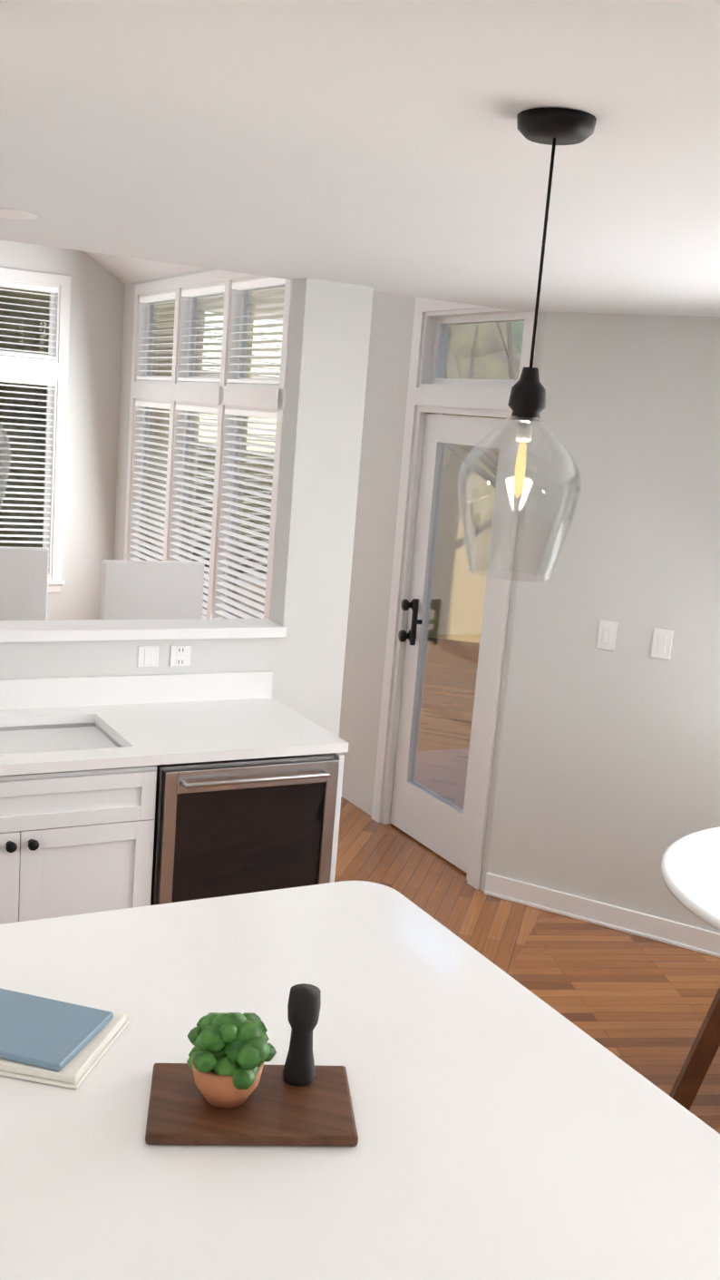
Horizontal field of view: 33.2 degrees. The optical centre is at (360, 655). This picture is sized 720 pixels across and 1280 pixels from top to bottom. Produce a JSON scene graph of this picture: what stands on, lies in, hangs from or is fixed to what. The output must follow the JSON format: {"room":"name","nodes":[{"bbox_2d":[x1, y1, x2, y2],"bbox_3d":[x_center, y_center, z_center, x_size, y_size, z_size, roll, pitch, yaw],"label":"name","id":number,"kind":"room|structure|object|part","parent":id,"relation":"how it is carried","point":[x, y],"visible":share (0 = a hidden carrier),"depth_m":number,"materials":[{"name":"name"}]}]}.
{"room":"kitchen","nodes":[
{"label":"kitchen","id":0,"kind":"room"},
{"bbox_2d":[0,239,124,620],"bbox_3d":[-4.609,-2.366,8.173,6.120,4.700,0.120,-1,13,-28],"label":"wall","id":1,"kind":"structure","parent":0,"point":[96,320],"depth_m":9.58,"materials":[{"name":"paint"}]},
{"bbox_2d":[0,267,293,619],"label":"sunroom window","id":2,"kind":"structure","parent":1,"relation":"in","point":[239,300],"depth_m":8.43,"materials":[{"name":"paint"}]},
{"bbox_2d":[83,251,206,283],"bbox_3d":[-3.139,-3.156,5.542,6.300,1.970,5.750,-1,13,-28],"label":"ceiling","id":3,"kind":"structure","parent":0,"point":[125,269],"depth_m":8.89,"materials":[{"name":"paint"}]},
{"bbox_2d":[0,277,373,736],"bbox_3d":[-0.772,-1.244,4.041,3.350,4.700,0.120,-1,13,-28],"label":"wall","id":4,"kind":"structure","parent":0,"point":[303,660],"depth_m":4.45,"materials":[{"name":"paint"}]},
{"bbox_2d":[0,618,286,642],"bbox_3d":[-1.266,-0.079,4.051,2.160,0.040,0.190,-1,13,-28],"label":"ledge","id":5,"kind":"structure","parent":4,"relation":"on","point":[89,630],"depth_m":4.25,"materials":[{"name":"paint"}]},
{"bbox_2d":[137,645,158,666],"bbox_3d":[-0.750,0.005,4.279,0.075,0.075,0.008,-1,13,-28],"label":"light switch","id":6,"kind":"object","parent":4,"relation":"attached to","point":[148,656],"visible":1,"depth_m":4.27,"materials":[{"name":"paint"}]},
{"bbox_2d":[169,644,191,666],"bbox_3d":[-0.644,0.002,4.336,0.075,0.075,0.007,-1,13,-28],"label":"outlet","id":7,"kind":"object","parent":4,"relation":"attached to","point":[180,655],"visible":1,"depth_m":4.33,"materials":[{"name":"paint"}]},
{"bbox_2d":[113,268,547,891],"bbox_3d":[-0.555,-1.859,7.261,0.120,4.700,5.700,-1,13,-28],"label":"wall","id":8,"kind":"structure","parent":0,"point":[382,448],"depth_m":6.04,"materials":[{"name":"paint"}]},
{"bbox_2d":[0,409,53,549],"label":"window blinds","id":9,"kind":"object","parent":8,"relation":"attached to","point":[22,455],"depth_m":9.46,"materials":[{"name":"white plastic"}]},
{"bbox_2d":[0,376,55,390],"label":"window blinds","id":10,"kind":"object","parent":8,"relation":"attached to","point":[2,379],"depth_m":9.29,"materials":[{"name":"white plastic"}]},
{"bbox_2d":[0,281,58,296],"label":"window blinds","id":11,"kind":"object","parent":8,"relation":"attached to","point":[2,283],"depth_m":9.15,"materials":[{"name":"white plastic"}]},
{"bbox_2d":[129,414,169,560],"label":"window blinds","id":12,"kind":"object","parent":8,"relation":"attached to","point":[159,523],"depth_m":9.11,"materials":[{"name":"white plastic"}]},
{"bbox_2d":[169,439,215,618],"label":"window blinds","id":13,"kind":"object","parent":8,"relation":"attached to","point":[206,576],"depth_m":8.28,"materials":[{"name":"white plastic"}]},
{"bbox_2d":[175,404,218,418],"label":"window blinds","id":14,"kind":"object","parent":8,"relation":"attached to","point":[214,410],"depth_m":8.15,"materials":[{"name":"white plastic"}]},
{"bbox_2d":[181,284,224,300],"label":"window blinds","id":15,"kind":"object","parent":8,"relation":"attached to","point":[219,288],"depth_m":8.00,"materials":[{"name":"white plastic"}]},
{"bbox_2d":[214,478,272,618],"label":"window blinds","id":16,"kind":"object","parent":8,"relation":"attached to","point":[258,550],"depth_m":7.55,"materials":[{"name":"white plastic"}]},
{"bbox_2d":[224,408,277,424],"label":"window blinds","id":17,"kind":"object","parent":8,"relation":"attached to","point":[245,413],"depth_m":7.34,"materials":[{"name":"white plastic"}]},
{"bbox_2d":[232,277,285,293],"label":"window blinds","id":18,"kind":"object","parent":8,"relation":"attached to","point":[252,284],"depth_m":7.22,"materials":[{"name":"white plastic"}]},
{"bbox_2d":[371,296,539,889],"bbox_3d":[0.433,-0.324,5.462,0.160,2.545,0.960,-1,13,-28],"label":"door","id":19,"kind":"structure","parent":8,"relation":"attached to","point":[437,824],"depth_m":5.55,"materials":[{"name":"paint"}]},
{"bbox_2d":[0,0,719,316],"bbox_3d":[1.125,-0.570,0.668,7.927,0.100,8.191,7,11,13],"label":"ceiling","id":20,"kind":"structure","parent":0,"point":[383,145],"depth_m":2.11,"materials":[{"name":"paint"}]},
{"bbox_2d":[0,422,11,511],"bbox_3d":[-0.521,-0.451,1.468,0.198,0.699,0.198,7,11,13],"label":"pendant light","id":21,"kind":"object","parent":20,"relation":"hanging from","point":[4,468],"visible":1,"depth_m":1.52,"materials":[{"name":"clear glass"}]},
{"bbox_2d":[0,207,37,219],"bbox_3d":[-0.967,-1.198,3.273,0.180,0.004,0.180,7,11,13],"label":"recessed light","id":22,"kind":"object","parent":20,"relation":"in","point":[10,213],"visible":0.98,"depth_m":3.27,"materials":[{"name":"paint"}]},
{"bbox_2d":[458,107,596,581],"bbox_3d":[0.270,-0.471,1.896,0.198,0.699,0.198,7,11,13],"label":"pendant light","id":23,"kind":"object","parent":20,"relation":"hanging from","point":[553,127],"visible":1,"depth_m":1.89,"materials":[{"name":"clear glass"}]},
{"bbox_3d":[0.253,-0.254,1.939,0.198,0.254,0.198,7,11,13],"label":"lamp shade","id":24,"kind":"part","parent":23,"relation":"part of","materials":[{"name":"clear glass"}]},
{"bbox_2d":[508,107,596,421],"bbox_3d":[0.280,-0.593,1.872,0.120,0.451,0.120,7,11,13],"label":"socket","id":25,"kind":"object","parent":23,"relation":"attached to","point":[550,126],"depth_m":1.84,"materials":[{"name":"black metal"}]},
{"bbox_2d":[334,796,719,1133],"bbox_3d":[-1.381,1.195,3.765,13.777,0.060,12.376,7,11,13],"label":"floor","id":26,"kind":"structure","parent":0,"point":[640,1005],"depth_m":4.66,"materials":[{"name":"brown wood"}]},
{"bbox_2d":[0,546,48,620],"bbox_3d":[-1.775,0.098,5.697,0.460,1.280,0.490,-1,13,-28],"label":"chair","id":27,"kind":"object","parent":26,"relation":"on","point":[24,581],"visible":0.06,"depth_m":5.45,"materials":[{"name":"paint"}]},
{"bbox_2d":[99,559,205,619],"bbox_3d":[-1.060,0.167,5.639,0.460,1.280,0.490,-1,13,-28],"label":"chair","id":28,"kind":"object","parent":26,"relation":"on","point":[151,590],"visible":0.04,"depth_m":5.32,"materials":[{"name":"paint"}]},
{"bbox_2d":[0,670,348,924],"bbox_3d":[-1.461,0.725,2.540,2.008,1.318,4.552,7,11,13],"label":"kitchen perimeter","id":29,"kind":"object","parent":26,"relation":"on","point":[118,792],"visible":0.77,"depth_m":3.83,"materials":[{"name":"paint"}]},
{"bbox_2d":[0,880,719,1279],"bbox_3d":[-0.368,1.133,1.948,1.600,0.920,1.406,-2,13,-29],"label":"kitchen island","id":30,"kind":"object","parent":26,"relation":"on","point":[508,1126],"visible":0.96,"depth_m":1.82,"materials":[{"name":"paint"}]},
{"bbox_2d":[0,987,129,1089],"bbox_3d":[-0.562,0.620,1.995,0.300,0.033,0.220,7,11,10],"label":"books","id":31,"kind":"object","parent":30,"relation":"on","point":[51,1041],"visible":0.98,"depth_m":1.96,"materials":[{"name":"paper"}]},
{"bbox_2d":[145,1063,358,1146],"bbox_3d":[-0.167,0.687,1.855,0.310,0.018,0.200,3,11,-7],"label":"serving board","id":32,"kind":"object","parent":30,"relation":"on","point":[275,1109],"visible":0.94,"depth_m":1.81,"materials":[{"name":"brown wood"}]},
{"bbox_2d":[186,1012,276,1108],"bbox_3d":[-0.203,0.610,1.833,0.139,0.134,0.145,7,11,13],"label":"herb pot","id":33,"kind":"object","parent":32,"relation":"on","point":[230,1054],"visible":1,"depth_m":1.80,"materials":[{"name":"ceramic"}]},
{"bbox_2d":[283,983,321,1086],"bbox_3d":[-0.091,0.595,1.900,0.052,0.155,0.052,7,11,13],"label":"pepper mill","id":34,"kind":"object","parent":32,"relation":"on","point":[304,1004],"visible":1,"depth_m":1.89,"materials":[{"name":"black"}]},
{"bbox_2d":[660,826,719,1110],"bbox_3d":[1.460,1.059,3.512,1.240,0.768,1.240,7,11,13],"label":"dining table","id":35,"kind":"object","parent":26,"relation":"on","point":[690,867],"visible":0.92,"depth_m":3.55,"materials":[{"name":"stone"}]},
{"bbox_2d":[488,311,719,933],"bbox_3d":[1.220,-0.120,4.761,1.252,2.540,0.120,10,12,27],"label":"wall","id":36,"kind":"structure","parent":0,"point":[608,789],"depth_m":4.79,"materials":[{"name":"paint"}]},
{"bbox_2d":[484,872,719,957],"bbox_3d":[1.073,1.082,4.944,1.212,0.095,0.019,10,12,27],"label":"baseboard","id":37,"kind":"structure","parent":36,"relation":"attached to","point":[673,933],"depth_m":4.97,"materials":[{"name":"paint"}]},
{"bbox_2d":[596,619,618,650],"bbox_3d":[0.987,-0.079,4.821,0.075,0.115,0.008,10,12,27],"label":"light switch","id":38,"kind":"object","parent":36,"relation":"attached to","point":[607,635],"visible":1,"depth_m":4.82,"materials":[{"name":"paint"}]},
{"bbox_2d":[650,627,673,659],"bbox_3d":[1.179,-0.044,4.721,0.075,0.115,0.008,10,12,27],"label":"light switch","id":39,"kind":"object","parent":36,"relation":"attached to","point":[661,644],"visible":1,"depth_m":4.72,"materials":[{"name":"paint"}]},
{"label":"outside","id":40,"kind":"structure","parent":0,"visible":0},
{"bbox_2d":[202,600,479,751],"bbox_3d":[2.536,-0.202,14.525,120.000,0.050,110.000,7,11,13],"label":"ground","id":41,"kind":"structure","parent":40,"point":[444,687],"depth_m":10.94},
{"bbox_2d":[0,422,46,547],"bbox_3d":[-5.246,-4.434,16.707,7.777,6.355,7.456,7,11,13],"label":"foliage","id":42,"kind":"object","parent":41,"relation":"on","point":[33,472],"depth_m":13.48,"materials":[{"name":"green plant"}]},
{"bbox_2d":[0,287,460,607],"bbox_3d":[-2.203,-3.396,15.746,8.010,7.367,8.436,7,11,13],"label":"foliage","id":43,"kind":"object","parent":41,"relation":"on","point":[24,340],"depth_m":12.08,"materials":[{"name":"green plant"}]},
{"bbox_2d":[203,321,521,595],"bbox_3d":[-0.462,-2.937,15.372,6.998,5.621,5.597,7,11,13],"label":"foliage","id":44,"kind":"object","parent":41,"relation":"on","point":[484,355],"depth_m":14.30,"materials":[{"name":"green plant"}]},
{"bbox_2d":[414,747,469,809],"bbox_3d":[1.406,0.638,6.232,2.200,1.320,3.200,-1,13,-28],"label":"deck","id":45,"kind":"object","parent":41,"relation":"on","point":[453,784],"depth_m":7.11,"materials":[{"name":"wood"}]},
{"bbox_2d":[427,379,518,643],"bbox_3d":[4.205,-2.143,15.333,7.700,3.700,5.700,6,11,8],"label":"house","id":46,"kind":"structure","parent":41,"relation":"on","point":[444,540],"depth_m":13.46,"materials":[{"name":"beige paint"}]},
{"bbox_2d":[442,321,515,488],"bbox_3d":[1.837,-3.738,11.817,6.570,7.804,4.884,7,11,13],"label":"tree","id":47,"kind":"object","parent":41,"relation":"on","point":[510,369],"depth_m":12.20,"materials":[{"name":"plant"}]},
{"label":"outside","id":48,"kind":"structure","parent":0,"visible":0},
{"bbox_2d":[510,320,524,352],"bbox_3d":[1.674,-5.844,20.707,8.722,8.119,8.795,7,11,13],"label":"foliage","id":49,"kind":"object","parent":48,"point":[519,334],"depth_m":16.89,"materials":[{"name":"green plant"}]}
]}

